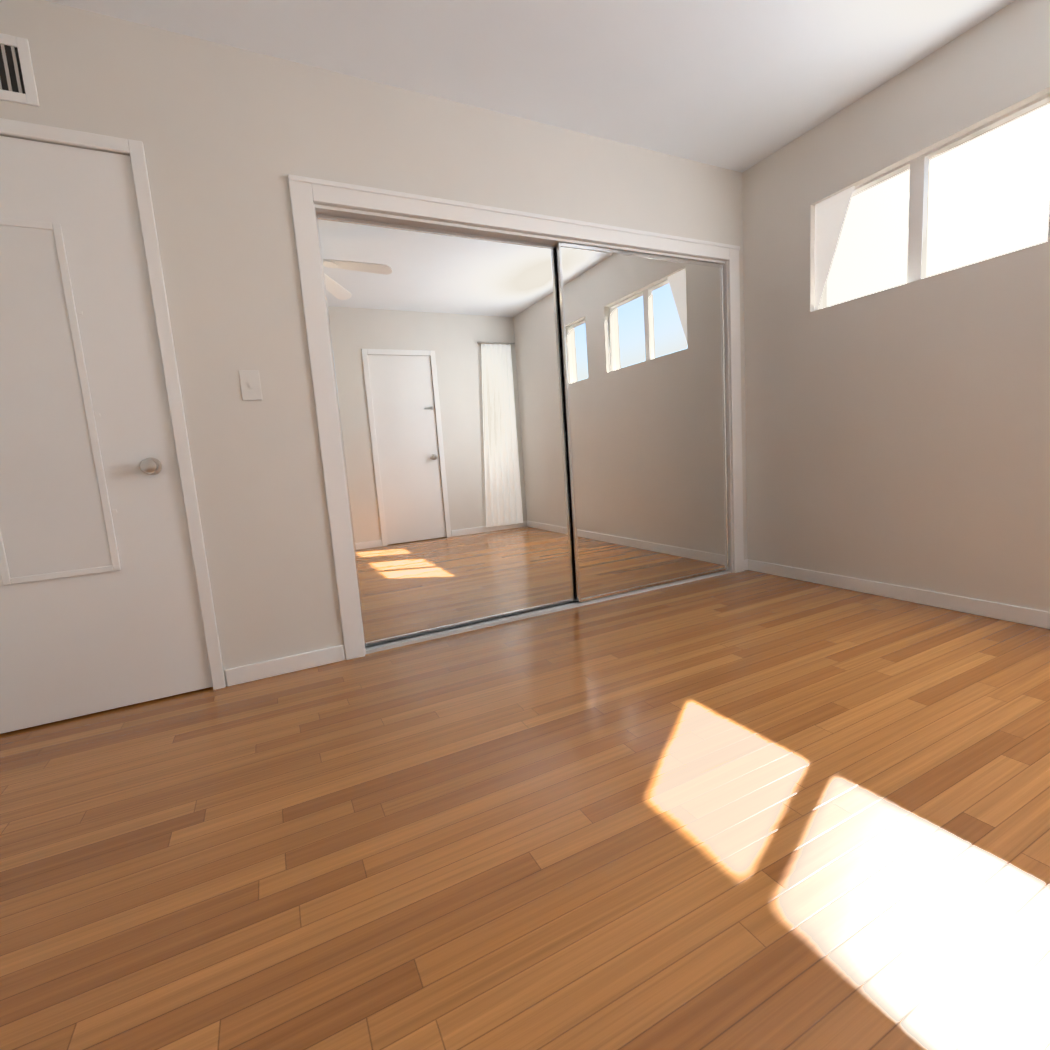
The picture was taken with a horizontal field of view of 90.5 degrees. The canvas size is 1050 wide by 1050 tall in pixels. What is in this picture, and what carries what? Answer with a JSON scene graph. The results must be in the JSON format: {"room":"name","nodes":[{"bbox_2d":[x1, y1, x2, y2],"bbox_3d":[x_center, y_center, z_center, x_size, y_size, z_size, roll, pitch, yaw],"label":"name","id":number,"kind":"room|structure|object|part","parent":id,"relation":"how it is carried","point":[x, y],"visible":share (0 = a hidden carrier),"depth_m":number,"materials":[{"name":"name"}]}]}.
{"room":"empty bedroom","nodes":[
{"label":"empty bedroom","id":0,"kind":"room"},
{"bbox_2d":[0,0,747,685],"bbox_3d":[-0.330,-0.689,2.521,4.070,2.440,0.140,-8,8,-26],"label":"wall","id":1,"kind":"structure","parent":0,"point":[230,136],"depth_m":2.09,"materials":[{"name":"paint"}]},
{"bbox_2d":[0,33,39,106],"bbox_3d":[-1.746,-1.471,1.651,0.285,0.200,0.008,-8,8,-26],"label":"air vent","id":2,"kind":"object","parent":1,"relation":"in","point":[17,82],"visible":1,"depth_m":1.69,"materials":[{"name":"metal"}]},
{"bbox_2d":[0,136,212,733],"bbox_3d":[-1.667,-0.282,1.800,0.760,1.992,0.109,-8,8,-26],"label":"door","id":3,"kind":"structure","parent":1,"relation":"in","point":[131,632],"depth_m":1.86,"materials":[{"name":"paint"}]},
{"bbox_3d":[-1.694,-0.410,1.787,0.286,1.166,0.005,-8,8,-26],"label":"panel","id":4,"kind":"part","parent":3,"relation":"part of","materials":[{"name":"paint"}]},
{"bbox_3d":[-1.388,-0.218,1.924,0.066,0.066,0.069,-8,8,-26],"label":"knob","id":5,"kind":"part","parent":3,"relation":"part of","materials":[{"name":"silver metal"}]},
{"bbox_2d":[0,118,225,689],"bbox_3d":[-1.670,-0.300,1.802,0.850,2.045,0.020,-8,8,-26],"label":"door frame","id":6,"kind":"structure","parent":1,"relation":"attached to","point":[134,149],"depth_m":1.88,"materials":[{"name":"paint"}]},
{"bbox_3d":[-1.693,-0.410,1.785,0.330,1.210,0.010,-8,8,-26],"label":"right door panel frame","id":7,"kind":"part","parent":6,"relation":"part of","materials":[{"name":"white wood"}]},
{"bbox_2d":[238,370,262,399],"bbox_3d":[-1.090,-0.556,2.066,0.072,0.116,0.012,-8,8,-26],"label":"switch plate","id":8,"kind":"object","parent":1,"relation":"attached to","point":[250,384],"visible":1,"depth_m":2.07,"materials":[{"name":"plastic"}]},
{"bbox_2d":[288,174,739,249],"bbox_3d":[0.183,-1.523,2.597,2.504,0.020,0.008,-8,8,-26],"label":"trim","id":9,"kind":"structure","parent":1,"relation":"attached to","point":[418,197],"depth_m":2.42,"materials":[{"name":"paint"}]},
{"bbox_2d":[288,179,743,659],"bbox_3d":[0.224,-0.545,2.782,2.504,2.009,0.116,-8,8,-26],"label":"trim","id":10,"kind":"structure","parent":1,"relation":"attached to","point":[304,196],"depth_m":2.29,"materials":[{"name":"paint"}]},
{"bbox_2d":[315,204,724,263],"bbox_3d":[0.156,-1.450,2.671,2.324,0.012,0.080,-8,8,-26],"label":"rail","id":11,"kind":"object","parent":1,"relation":"attached to","point":[363,215],"visible":0.5,"depth_m":2.44,"materials":[{"name":"metal"}]},
{"bbox_2d":[225,559,1049,685],"bbox_3d":[0.414,0.630,1.203,3.930,0.072,3.100,-8,8,-26],"label":"baseboard","id":12,"kind":"structure","parent":1,"relation":"attached to","point":[334,654],"depth_m":2.31,"materials":[{"name":"paint"}]},
{"bbox_2d":[0,570,1049,1049],"bbox_3d":[0.420,0.715,1.214,4.210,0.100,3.380,-8,8,-26],"label":"floor","id":13,"kind":"structure","parent":0,"point":[748,810],"depth_m":1.15,"materials":[{"name":"brown wood"}]},
{"bbox_2d":[316,213,576,646],"bbox_3d":[-0.289,-0.439,2.565,1.190,1.894,0.022,-8,8,-26],"label":"mirror","id":14,"kind":"object","parent":13,"relation":"on","point":[447,355],"visible":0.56,"depth_m":2.52,"materials":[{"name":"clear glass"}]},
{"bbox_2d":[365,570,730,653],"bbox_3d":[0.289,0.440,2.921,2.324,0.016,0.084,-8,8,-26],"label":"rail","id":15,"kind":"object","parent":13,"relation":"on","point":[437,634],"visible":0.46,"depth_m":2.71,"materials":[{"name":"silver metal"}]},
{"bbox_2d":[557,242,728,602],"bbox_3d":[0.749,-0.574,3.031,1.160,1.894,0.022,-8,8,-26],"label":"mirror","id":16,"kind":"object","parent":13,"relation":"on","point":[643,344],"visible":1,"depth_m":2.99,"materials":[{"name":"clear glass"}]},
{"bbox_2d":[46,0,1014,172],"bbox_3d":[0.244,-1.797,0.882,4.210,0.100,3.380,-8,8,-26],"label":"ceiling","id":17,"kind":"structure","parent":0,"point":[741,86],"depth_m":2.10,"materials":[{"name":"paint"}]},
{"bbox_2d":[742,0,1049,611],"bbox_3d":[2.124,-0.791,1.981,0.140,2.440,3.200,-8,8,-26],"label":"wall","id":18,"kind":"structure","parent":0,"point":[899,435],"depth_m":2.47,"materials":[{"name":"paint"}]},
{"bbox_2d":[815,186,854,309],"bbox_3d":[1.629,-1.436,2.728,0.004,0.650,0.225,-8,8,-26],"label":"drape","id":19,"kind":"object","parent":18,"relation":"hanging from","point":[830,214],"visible":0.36,"depth_m":2.76,"materials":[{"name":"white fabric"}]},
{"bbox_2d":[819,93,1049,308],"bbox_3d":[1.986,-1.378,2.102,0.040,0.550,1.680,-8,8,-26],"label":"window","id":20,"kind":"structure","parent":18,"relation":"in","point":[918,213],"depth_m":2.40,"materials":[{"name":"paint"}]}
]}

